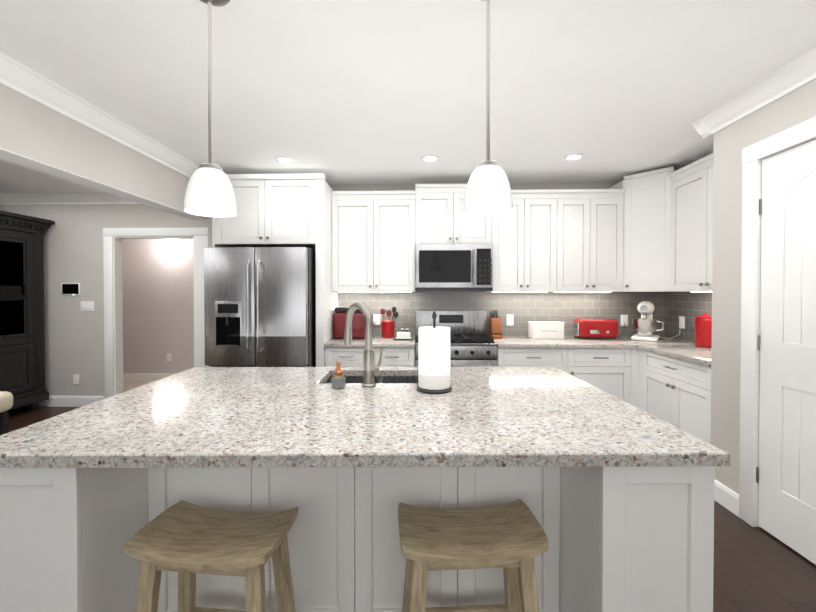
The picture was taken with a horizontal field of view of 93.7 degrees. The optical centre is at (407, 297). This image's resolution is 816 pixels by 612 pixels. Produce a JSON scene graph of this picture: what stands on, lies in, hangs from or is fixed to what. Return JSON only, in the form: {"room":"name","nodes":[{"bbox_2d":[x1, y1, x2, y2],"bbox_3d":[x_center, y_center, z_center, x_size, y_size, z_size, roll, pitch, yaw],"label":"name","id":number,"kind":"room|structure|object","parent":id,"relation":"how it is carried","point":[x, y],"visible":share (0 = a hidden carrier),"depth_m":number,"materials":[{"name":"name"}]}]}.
{"room":"kitchen","nodes":[
{"label":"kitchen","id":0,"kind":"room"},
{"bbox_2d":[4,204,207,395],"bbox_3d":[-4.238,0.041,4.713,4.460,2.570,0.120,0,1,2],"label":"wall","id":1,"kind":"structure","parent":0,"point":[73,253],"depth_m":4.65,"materials":[{"name":"beige paint"}]},
{"bbox_2d":[0,193,3,204],"bbox_3d":[-4.991,-1.140,0.809,0.085,0.115,7.700,0,1,2],"label":"crown molding","id":2,"kind":"structure","parent":1,"relation":"attached to","point":[1,194],"depth_m":4.59,"materials":[{"name":"white paint"}]},
{"bbox_2d":[27,396,104,406],"bbox_3d":[-4.300,1.262,4.661,1.240,0.130,0.016,0,1,2],"label":"baseboard","id":3,"kind":"structure","parent":1,"relation":"attached to","point":[53,401],"depth_m":4.65,"materials":[{"name":"white paint"}]},
{"bbox_2d":[61,283,79,294],"bbox_3d":[-4.090,-0.103,4.638,0.230,0.150,0.016,0,1,2],"label":"thermostat","id":4,"kind":"object","parent":1,"relation":"attached to","point":[70,288],"visible":1,"depth_m":4.63,"materials":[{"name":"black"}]},
{"bbox_2d":[4,193,139,204],"bbox_3d":[-3.556,-1.185,4.576,2.550,0.115,0.085,0,1,2],"label":"crown molding","id":5,"kind":"structure","parent":1,"relation":"attached to","point":[12,198],"depth_m":4.59,"materials":[{"name":"white paint"}]},
{"bbox_2d":[73,374,78,383],"bbox_3d":[-4.040,0.997,4.654,0.075,0.120,0.008,0,1,2],"label":"outlet","id":6,"kind":"object","parent":1,"relation":"attached to","point":[75,379],"visible":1,"depth_m":4.65,"materials":[{"name":"white plastic"}]},
{"bbox_2d":[81,301,93,311],"bbox_3d":[-3.890,0.107,4.638,0.165,0.125,0.009,0,1,2],"label":"light switch","id":7,"kind":"object","parent":1,"relation":"attached to","point":[87,305],"visible":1,"depth_m":4.64,"materials":[{"name":"white plastic"}]},
{"bbox_2d":[103,227,207,398],"bbox_3d":[-3.031,0.245,4.670,1.293,2.165,0.139,0,1,2],"label":"door frame","id":8,"kind":"structure","parent":1,"relation":"attached to","point":[112,237],"depth_m":4.61,"materials":[{"name":"white paint"}]},
{"bbox_2d":[122,239,193,372],"bbox_3d":[-3.380,0.026,5.978,3.700,2.570,0.100,0,1,2],"label":"wall","id":9,"kind":"structure","parent":0,"point":[158,300],"depth_m":5.92,"materials":[{"name":"paint"}]},
{"bbox_2d":[123,373,176,380],"bbox_3d":[-3.382,1.247,5.935,3.500,0.130,0.016,0,1,2],"label":"baseboard","id":10,"kind":"structure","parent":9,"relation":"attached to","point":[126,376],"depth_m":5.95,"materials":[{"name":"white paint"}]},
{"bbox_2d":[167,354,171,360],"bbox_3d":[-3.711,0.932,5.944,0.075,0.120,0.008,0,1,2],"label":"outlet","id":11,"kind":"object","parent":9,"relation":"attached to","point":[169,357],"visible":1,"depth_m":5.94,"materials":[{"name":"white plastic"}]},
{"bbox_2d":[161,239,182,252],"bbox_3d":[-3.642,-0.808,5.914,0.340,0.245,0.170,0,1,2],"label":"light","id":12,"kind":"object","parent":9,"relation":"attached to","point":[172,245],"visible":0.88,"depth_m":5.85,"materials":[{"name":"white glass"}]},
{"bbox_2d":[208,217,212,246],"bbox_3d":[-1.924,0.046,4.294,0.190,2.570,0.820,0,1,2],"label":"wall","id":13,"kind":"structure","parent":0,"point":[210,232],"depth_m":3.88,"materials":[{"name":"beige paint"}]},
{"bbox_2d":[0,0,815,193],"bbox_3d":[-1.550,-1.260,1.857,10.000,0.100,10.000,0,1,2],"label":"ceiling","id":14,"kind":"structure","parent":0,"point":[363,91],"depth_m":2.09,"materials":[{"name":"white paint"}]},
{"bbox_2d":[0,84,207,219],"bbox_3d":[-2.215,-0.968,0.379,0.160,0.450,7.000,0,1,2],"label":"beam","id":15,"kind":"structure","parent":14,"relation":"attached to","point":[35,135],"depth_m":2.44,"materials":[{"name":"beige paint"}]},
{"bbox_2d":[0,52,198,177],"bbox_3d":[-2.092,-1.135,0.373,0.085,0.115,7.000,0,1,2],"label":"crown molding","id":16,"kind":"structure","parent":15,"relation":"attached to","point":[14,75],"depth_m":2.39,"materials":[{"name":"white paint"}]},
{"bbox_2d":[184,0,236,216],"bbox_3d":[-0.769,-0.768,1.489,0.185,0.874,0.185,0,1,2],"label":"pendant light","id":17,"kind":"object","parent":14,"relation":"hanging from","point":[209,192],"visible":1,"depth_m":1.46,"materials":[{"name":"white glass"}]},
{"bbox_2d":[275,156,294,162],"bbox_3d":[-1.095,-1.222,3.404,0.169,0.012,0.169,-1,1,-43],"label":"recessed light","id":18,"kind":"object","parent":14,"relation":"in","point":[283,159],"depth_m":3.39,"materials":[{"name":"white paint"}]},
{"bbox_2d":[420,155,439,161],"bbox_3d":[0.195,-1.222,3.366,0.169,0.012,0.169,-1,1,-43],"label":"recessed light","id":19,"kind":"object","parent":14,"relation":"in","point":[434,158],"depth_m":3.37,"materials":[{"name":"white paint"}]},
{"bbox_2d":[463,0,512,215],"bbox_3d":[0.305,-0.768,1.457,0.185,0.874,0.185,0,1,2],"label":"pendant light","id":20,"kind":"object","parent":14,"relation":"hanging from","point":[488,191],"visible":1,"depth_m":1.41,"materials":[{"name":"white glass"}]},
{"bbox_2d":[563,153,584,160],"bbox_3d":[1.444,-1.221,3.329,0.169,0.012,0.169,-1,1,-43],"label":"recessed light","id":21,"kind":"object","parent":14,"relation":"in","point":[575,156],"depth_m":3.32,"materials":[{"name":"white paint"}]},
{"bbox_2d":[8,406,815,611],"bbox_3d":[-1.550,1.410,1.888,10.000,0.100,10.000,0,1,2],"label":"floor","id":22,"kind":"structure","parent":0,"point":[758,569],"depth_m":1.92,"materials":[{"name":"brown wood"}]},
{"bbox_2d":[0,210,54,410],"bbox_3d":[-4.607,0.208,3.896,0.630,2.255,1.520,0,1,2],"label":"armoire","id":23,"kind":"object","parent":22,"relation":"on","point":[22,360],"visible":0.9,"depth_m":4.32,"materials":[{"name":"black wood"}]},
{"bbox_2d":[123,381,153,391],"bbox_3d":[-3.400,1.313,5.324,3.500,0.012,1.240,0,1,2],"label":"carpet floor","id":24,"kind":"structure","parent":22,"relation":"on","point":[128,385],"depth_m":5.73,"materials":[{"name":"beige carpet"}]},
{"bbox_2d":[124,500,298,611],"bbox_3d":[-0.606,1.045,1.227,0.456,0.645,0.280,0,1,6],"label":"stool","id":25,"kind":"object","parent":22,"relation":"on","point":[187,541],"visible":1,"depth_m":1.18,"materials":[{"name":"brown wood"}]},
{"bbox_2d":[204,247,315,366],"bbox_3d":[-1.338,0.437,3.741,0.915,1.778,0.860,0,1,2],"label":"fridge","id":26,"kind":"object","parent":22,"relation":"on","point":[259,306],"visible":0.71,"depth_m":3.37,"materials":[{"name":"silver metal"}]},
{"bbox_2d":[212,173,337,366],"bbox_3d":[-1.301,0.091,3.885,1.056,2.490,0.657,0,1,2],"label":"cabinet","id":27,"kind":"object","parent":22,"relation":"on","point":[284,210],"visible":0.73,"depth_m":3.58,"materials":[{"name":"white paint"}]},
{"bbox_2d":[0,467,713,611],"bbox_3d":[-0.201,0.921,1.755,2.230,0.881,1.275,0,1,0],"label":"kitchen island","id":28,"kind":"object","parent":22,"relation":"on","point":[614,494],"depth_m":1.34,"materials":[{"name":"paint"}]},
{"bbox_2d":[0,367,729,470],"bbox_3d":[-0.201,0.460,1.747,2.254,0.038,1.300,0,1,0],"label":"island countertop","id":29,"kind":"structure","parent":28,"relation":"on","point":[197,418],"depth_m":1.32,"materials":[{"name":"grey stone"}]},
{"bbox_2d":[331,362,344,388],"bbox_3d":[-0.339,0.376,1.865,0.068,0.127,0.068,0,1,0],"label":"soap dispenser","id":30,"kind":"object","parent":29,"relation":"on","point":[338,380],"visible":1,"depth_m":1.84,"materials":[{"name":"grey ceramic"}]},
{"bbox_2d":[344,302,383,386],"bbox_3d":[-0.235,0.230,1.969,0.221,0.416,0.208,0,1,0],"label":"faucet","id":31,"kind":"object","parent":29,"relation":"on","point":[370,367],"visible":1,"depth_m":1.89,"materials":[{"name":"silver metal"}]},
{"bbox_2d":[417,311,451,393],"bbox_3d":[0.126,0.252,1.826,0.170,0.375,0.170,0,1,0],"label":"paper towel holder","id":32,"kind":"object","parent":29,"relation":"on","point":[434,359],"visible":1,"depth_m":1.76,"materials":[{"name":"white paper"}]},
{"bbox_2d":[325,348,414,366],"bbox_3d":[-0.349,0.899,3.877,0.840,0.874,0.619,0,1,2],"label":"base cabinet","id":33,"kind":"object","parent":22,"relation":"on","point":[348,357],"depth_m":3.57,"materials":[{"name":"white paint"}]},
{"bbox_2d":[324,336,414,347],"bbox_3d":[-0.350,0.441,3.859,0.841,0.038,0.644,0,1,2],"label":"countertop","id":34,"kind":"structure","parent":33,"relation":"on","point":[378,341],"depth_m":3.55,"materials":[{"name":"grey stone"}]},
{"bbox_2d":[333,306,364,338],"bbox_3d":[-0.588,0.258,3.962,0.330,0.325,0.350,0,1,2],"label":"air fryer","id":35,"kind":"object","parent":34,"relation":"on","point":[358,325],"visible":0.54,"depth_m":3.84,"materials":[{"name":"red plastic"}]},
{"bbox_2d":[380,307,398,337],"bbox_3d":[-0.196,0.257,4.036,0.194,0.324,0.140,0,1,2],"label":"utensil crock","id":36,"kind":"object","parent":34,"relation":"on","point":[388,328],"visible":1,"depth_m":4.00,"materials":[{"name":"red ceramic"}]},
{"bbox_2d":[393,332,412,339],"bbox_3d":[-0.044,0.384,3.843,0.195,0.075,0.160,0,1,2],"label":"butter dish","id":37,"kind":"object","parent":34,"relation":"on","point":[403,335],"visible":1,"depth_m":3.80,"materials":[{"name":"white ceramic"}]},
{"bbox_2d":[415,311,497,366],"bbox_3d":[0.454,0.742,3.813,0.759,1.189,0.678,0,1,2],"label":"range","id":38,"kind":"object","parent":22,"relation":"on","point":[473,343],"visible":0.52,"depth_m":3.82,"materials":[{"name":"silver metal"}]},
{"bbox_2d":[398,499,548,611],"bbox_3d":[0.194,1.045,1.246,0.456,0.645,0.280,0,1,-3],"label":"stool","id":39,"kind":"object","parent":22,"relation":"on","point":[510,538],"visible":1,"depth_m":1.19,"materials":[{"name":"brown wood"}]},
{"bbox_2d":[497,348,575,376],"bbox_3d":[1.189,0.900,3.832,0.702,0.874,0.619,0,1,2],"label":"base cabinet","id":40,"kind":"object","parent":22,"relation":"on","point":[564,359],"depth_m":3.52,"materials":[{"name":"white paint"}]},
{"bbox_2d":[576,348,623,400],"bbox_3d":[1.732,0.900,3.816,0.632,0.874,0.619,0,1,2],"label":"base cabinet","id":41,"kind":"object","parent":22,"relation":"on","point":[601,368],"depth_m":3.51,"materials":[{"name":"white paint"}]},
{"bbox_2d":[624,348,643,408],"bbox_3d":[2.355,0.901,3.763,0.741,0.874,0.688,0,1,2],"label":"base cabinet","id":42,"kind":"object","parent":22,"relation":"on","point":[633,358],"depth_m":3.49,"materials":[{"name":"white paint"}]},
{"bbox_2d":[640,352,710,443],"bbox_3d":[2.398,0.909,3.045,0.614,0.874,0.884,0,1,2],"label":"base cabinet","id":43,"kind":"object","parent":22,"relation":"on","point":[666,379],"depth_m":2.96,"materials":[{"name":"white paint"}]},
{"bbox_2d":[489,336,693,347],"bbox_3d":[1.782,0.442,3.796,1.889,0.038,0.644,0,1,2],"label":"countertop","id":44,"kind":"structure","parent":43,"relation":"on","point":[507,341],"depth_m":3.62,"materials":[{"name":"grey stone"}]},
{"bbox_2d":[489,310,502,338],"bbox_3d":[0.918,0.280,4.004,0.100,0.280,0.242,0,1,2],"label":"knife block","id":45,"kind":"object","parent":44,"relation":"on","point":[495,328],"visible":0.94,"depth_m":3.97,"materials":[{"name":"brown wood"}]},
{"bbox_2d":[528,321,564,338],"bbox_3d":[1.427,0.338,3.964,0.318,0.165,0.198,0,1,2],"label":"bread box","id":46,"kind":"object","parent":44,"relation":"on","point":[545,329],"visible":1,"depth_m":3.87,"materials":[{"name":"white ceramic"}]},
{"bbox_2d":[573,319,617,338],"bbox_3d":[1.911,0.320,3.925,0.412,0.202,0.198,0,1,2],"label":"toaster","id":47,"kind":"object","parent":44,"relation":"on","point":[595,328],"visible":1,"depth_m":3.84,"materials":[{"name":"red plastic"}]},
{"bbox_2d":[631,301,663,340],"bbox_3d":[2.410,0.228,3.878,0.363,0.386,0.393,0,1,2],"label":"stand mixer","id":48,"kind":"object","parent":44,"relation":"on","point":[645,325],"visible":1,"depth_m":3.75,"materials":[{"name":"white plastic"}]},
{"bbox_2d":[617,323,680,338],"bbox_3d":[2.421,0.347,3.952,0.598,0.144,0.273,0,1,2],"label":"cords","id":49,"kind":"object","parent":44,"relation":"on","point":[659,337],"visible":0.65,"depth_m":3.96,"materials":[{"name":"black plastic"}]},
{"bbox_2d":[636,344,711,367],"bbox_3d":[2.386,0.451,3.031,0.637,0.038,0.870,0,1,2],"label":"countertop","id":50,"kind":"structure","parent":43,"relation":"on","point":[694,354],"depth_m":3.10,"materials":[{"name":"grey stone"}]},
{"bbox_2d":[694,313,711,347],"bbox_3d":[2.594,0.283,3.333,0.156,0.290,0.156,0,1,2],"label":"canister","id":51,"kind":"object","parent":50,"relation":"on","point":[703,331],"visible":0.79,"depth_m":3.28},
{"bbox_3d":[-3.648,1.336,3.340,1.380,0.012,0.780,0,1,2],"label":"living room rug","id":52,"kind":"object","parent":22,"relation":"on","visible":0},
{"bbox_2d":[0,391,12,434],"bbox_3d":[-3.920,1.095,3.280,0.580,0.470,0.550,0,1,2],"label":"ottoman","id":53,"kind":"object","parent":52,"relation":"on","point":[6,400],"visible":0.98,"depth_m":3.46,"materials":[{"name":"beige fabric"}]},
{"bbox_2d":[328,182,618,339],"bbox_3d":[0.520,0.047,4.222,4.700,2.570,0.120,0,1,2],"label":"wall","id":54,"kind":"structure","parent":0,"point":[513,186],"depth_m":4.13,"materials":[{"name":"beige paint"}]},
{"bbox_2d":[331,191,378,292],"bbox_3d":[-0.524,-0.565,4.019,0.484,1.009,0.328,0,1,2],"label":"upper cabinet","id":55,"kind":"object","parent":54,"relation":"attached to","point":[355,214],"depth_m":3.86,"materials":[{"name":"white paint"}]},
{"bbox_2d":[379,189,422,292],"bbox_3d":[-0.133,-0.565,4.008,0.547,1.009,0.328,0,1,2],"label":"upper cabinet","id":56,"kind":"object","parent":54,"relation":"attached to","point":[400,212],"depth_m":3.85,"materials":[{"name":"white paint"}]},
{"bbox_2d":[415,184,462,243],"bbox_3d":[0.300,-0.836,3.992,0.443,0.600,0.328,0,1,2],"label":"upper cabinet","id":57,"kind":"object","parent":54,"relation":"attached to","point":[442,203],"depth_m":3.83,"materials":[{"name":"white paint"}]},
{"bbox_2d":[415,244,492,290],"bbox_3d":[0.457,-0.295,3.931,0.759,0.462,0.436,0,1,2],"label":"microwave","id":58,"kind":"object","parent":57,"relation":"attached to","point":[453,267],"visible":1,"depth_m":3.76,"materials":[{"name":"silver metal"}]},
{"bbox_2d":[463,184,494,244],"bbox_3d":[0.619,-0.836,3.982,0.443,0.600,0.328,0,1,2],"label":"upper cabinet","id":59,"kind":"object","parent":54,"relation":"attached to","point":[476,229],"depth_m":3.82,"materials":[{"name":"white paint"}]},
{"bbox_2d":[338,291,661,337],"bbox_3d":[0.983,0.186,4.146,3.530,0.506,0.008,0,1,2],"label":"tile backsplash","id":60,"kind":"structure","parent":54,"relation":"attached to","point":[568,309],"depth_m":4.14,"materials":[{"name":"grey tile"}]},
{"bbox_2d":[373,314,379,324],"bbox_3d":[-0.342,0.243,4.177,0.075,0.120,0.008,0,1,2],"label":"outlet","id":61,"kind":"object","parent":60,"relation":"attached to","point":[376,317],"depth_m":4.18,"materials":[{"name":"white plastic"}]},
{"bbox_2d":[506,314,513,325],"bbox_3d":[1.103,0.243,4.134,0.075,0.120,0.008,0,1,2],"label":"outlet","id":62,"kind":"object","parent":60,"relation":"attached to","point":[509,319],"depth_m":4.13,"materials":[{"name":"white plastic"}]},
{"bbox_2d":[621,315,627,325],"bbox_3d":[2.317,0.244,4.098,0.075,0.120,0.008,0,1,2],"label":"outlet","id":63,"kind":"object","parent":60,"relation":"attached to","point":[624,318],"depth_m":4.10,"materials":[{"name":"white plastic"}]},
{"bbox_2d":[486,190,530,292],"bbox_3d":[1.001,-0.565,3.974,0.445,1.009,0.328,0,1,2],"label":"upper cabinet","id":64,"kind":"object","parent":54,"relation":"attached to","point":[512,247],"depth_m":3.82,"materials":[{"name":"white paint"}]},
{"bbox_2d":[531,189,566,292],"bbox_3d":[1.322,-0.565,3.965,0.446,1.009,0.328,0,1,2],"label":"upper cabinet","id":65,"kind":"object","parent":54,"relation":"attached to","point":[548,206],"depth_m":3.80,"materials":[{"name":"white paint"}]},
{"bbox_2d":[567,189,582,292],"bbox_3d":[1.645,-0.565,3.955,0.450,1.009,0.328,0,1,2],"label":"upper cabinet","id":66,"kind":"object","parent":54,"relation":"attached to","point":[574,196],"depth_m":3.80,"materials":[{"name":"white paint"}]},
{"bbox_2d":[583,185,618,292],"bbox_3d":[1.972,-0.564,3.928,0.453,1.009,0.363,0,1,2],"label":"upper cabinet","id":67,"kind":"object","parent":54,"relation":"attached to","point":[600,206],"depth_m":3.79,"materials":[{"name":"white paint"}]},
{"bbox_2d":[615,167,670,291],"bbox_3d":[2.399,-0.625,3.766,0.669,1.134,0.660,0,1,2],"label":"upper cabinet","id":68,"kind":"object","parent":54,"relation":"attached to","point":[650,231],"depth_m":3.65,"materials":[{"name":"white paint"}]},
{"bbox_2d":[671,154,710,291],"bbox_3d":[2.543,-0.605,3.264,0.352,1.105,0.554,0,1,2],"label":"upper cabinet","id":69,"kind":"object","parent":54,"relation":"attached to","point":[691,183],"depth_m":3.24,"materials":[{"name":"white paint"}]},
{"bbox_2d":[711,79,815,493],"bbox_3d":[2.356,0.101,-0.329,0.760,2.570,5.830,0,1,2],"label":"wall","id":70,"kind":"structure","parent":0,"point":[779,115],"depth_m":2.44,"materials":[{"name":"beige paint"}]},
{"bbox_2d":[662,292,711,341],"bbox_3d":[2.720,0.196,3.328,0.008,0.506,1.500,0,1,2],"label":"tile backsplash","id":71,"kind":"structure","parent":70,"relation":"attached to","point":[689,305],"depth_m":3.79,"materials":[{"name":"grey tile"}]},
{"bbox_2d":[679,316,684,328],"bbox_3d":[2.727,0.247,3.809,0.008,0.120,0.075,0,1,2],"label":"outlet","id":72,"kind":"object","parent":71,"relation":"attached to","point":[681,318],"depth_m":3.80,"materials":[{"name":"white plastic"}]},
{"bbox_2d":[711,153,712,291],"bbox_3d":[2.544,-0.585,2.857,0.327,1.075,0.507,0,1,2],"label":"upper cabinet","id":73,"kind":"object","parent":70,"relation":"attached to","point":[712,153],"depth_m":3.01,"materials":[{"name":"white paint"}]},
{"bbox_2d":[714,479,738,516],"bbox_3d":[2.051,1.288,2.483,0.016,0.130,0.255,0,1,2],"label":"baseboard","id":74,"kind":"structure","parent":70,"relation":"attached to","point":[726,497],"depth_m":2.45,"materials":[{"name":"white paint"}]},
{"bbox_2d":[692,45,815,138],"bbox_3d":[1.935,-1.127,-0.288,0.085,0.115,5.915,0,1,2],"label":"crown molding","id":75,"kind":"structure","parent":70,"relation":"attached to","point":[799,71],"depth_m":2.17,"materials":[{"name":"white paint"}]},
{"bbox_2d":[739,116,815,526],"bbox_3d":[2.091,0.230,1.857,0.139,2.260,0.978,0,1,2],"label":"door frame","id":76,"kind":"structure","parent":70,"relation":"attached to","point":[753,154],"depth_m":2.27,"materials":[{"name":"white paint"}]},
{"bbox_2d":[756,139,815,564],"bbox_3d":[2.030,0.276,1.863,0.116,2.145,0.777,0,1,2],"label":"pantry door","id":77,"kind":"structure","parent":70,"relation":"in","point":[786,468],"depth_m":2.07,"materials":[{"name":"white paint"}]}
]}

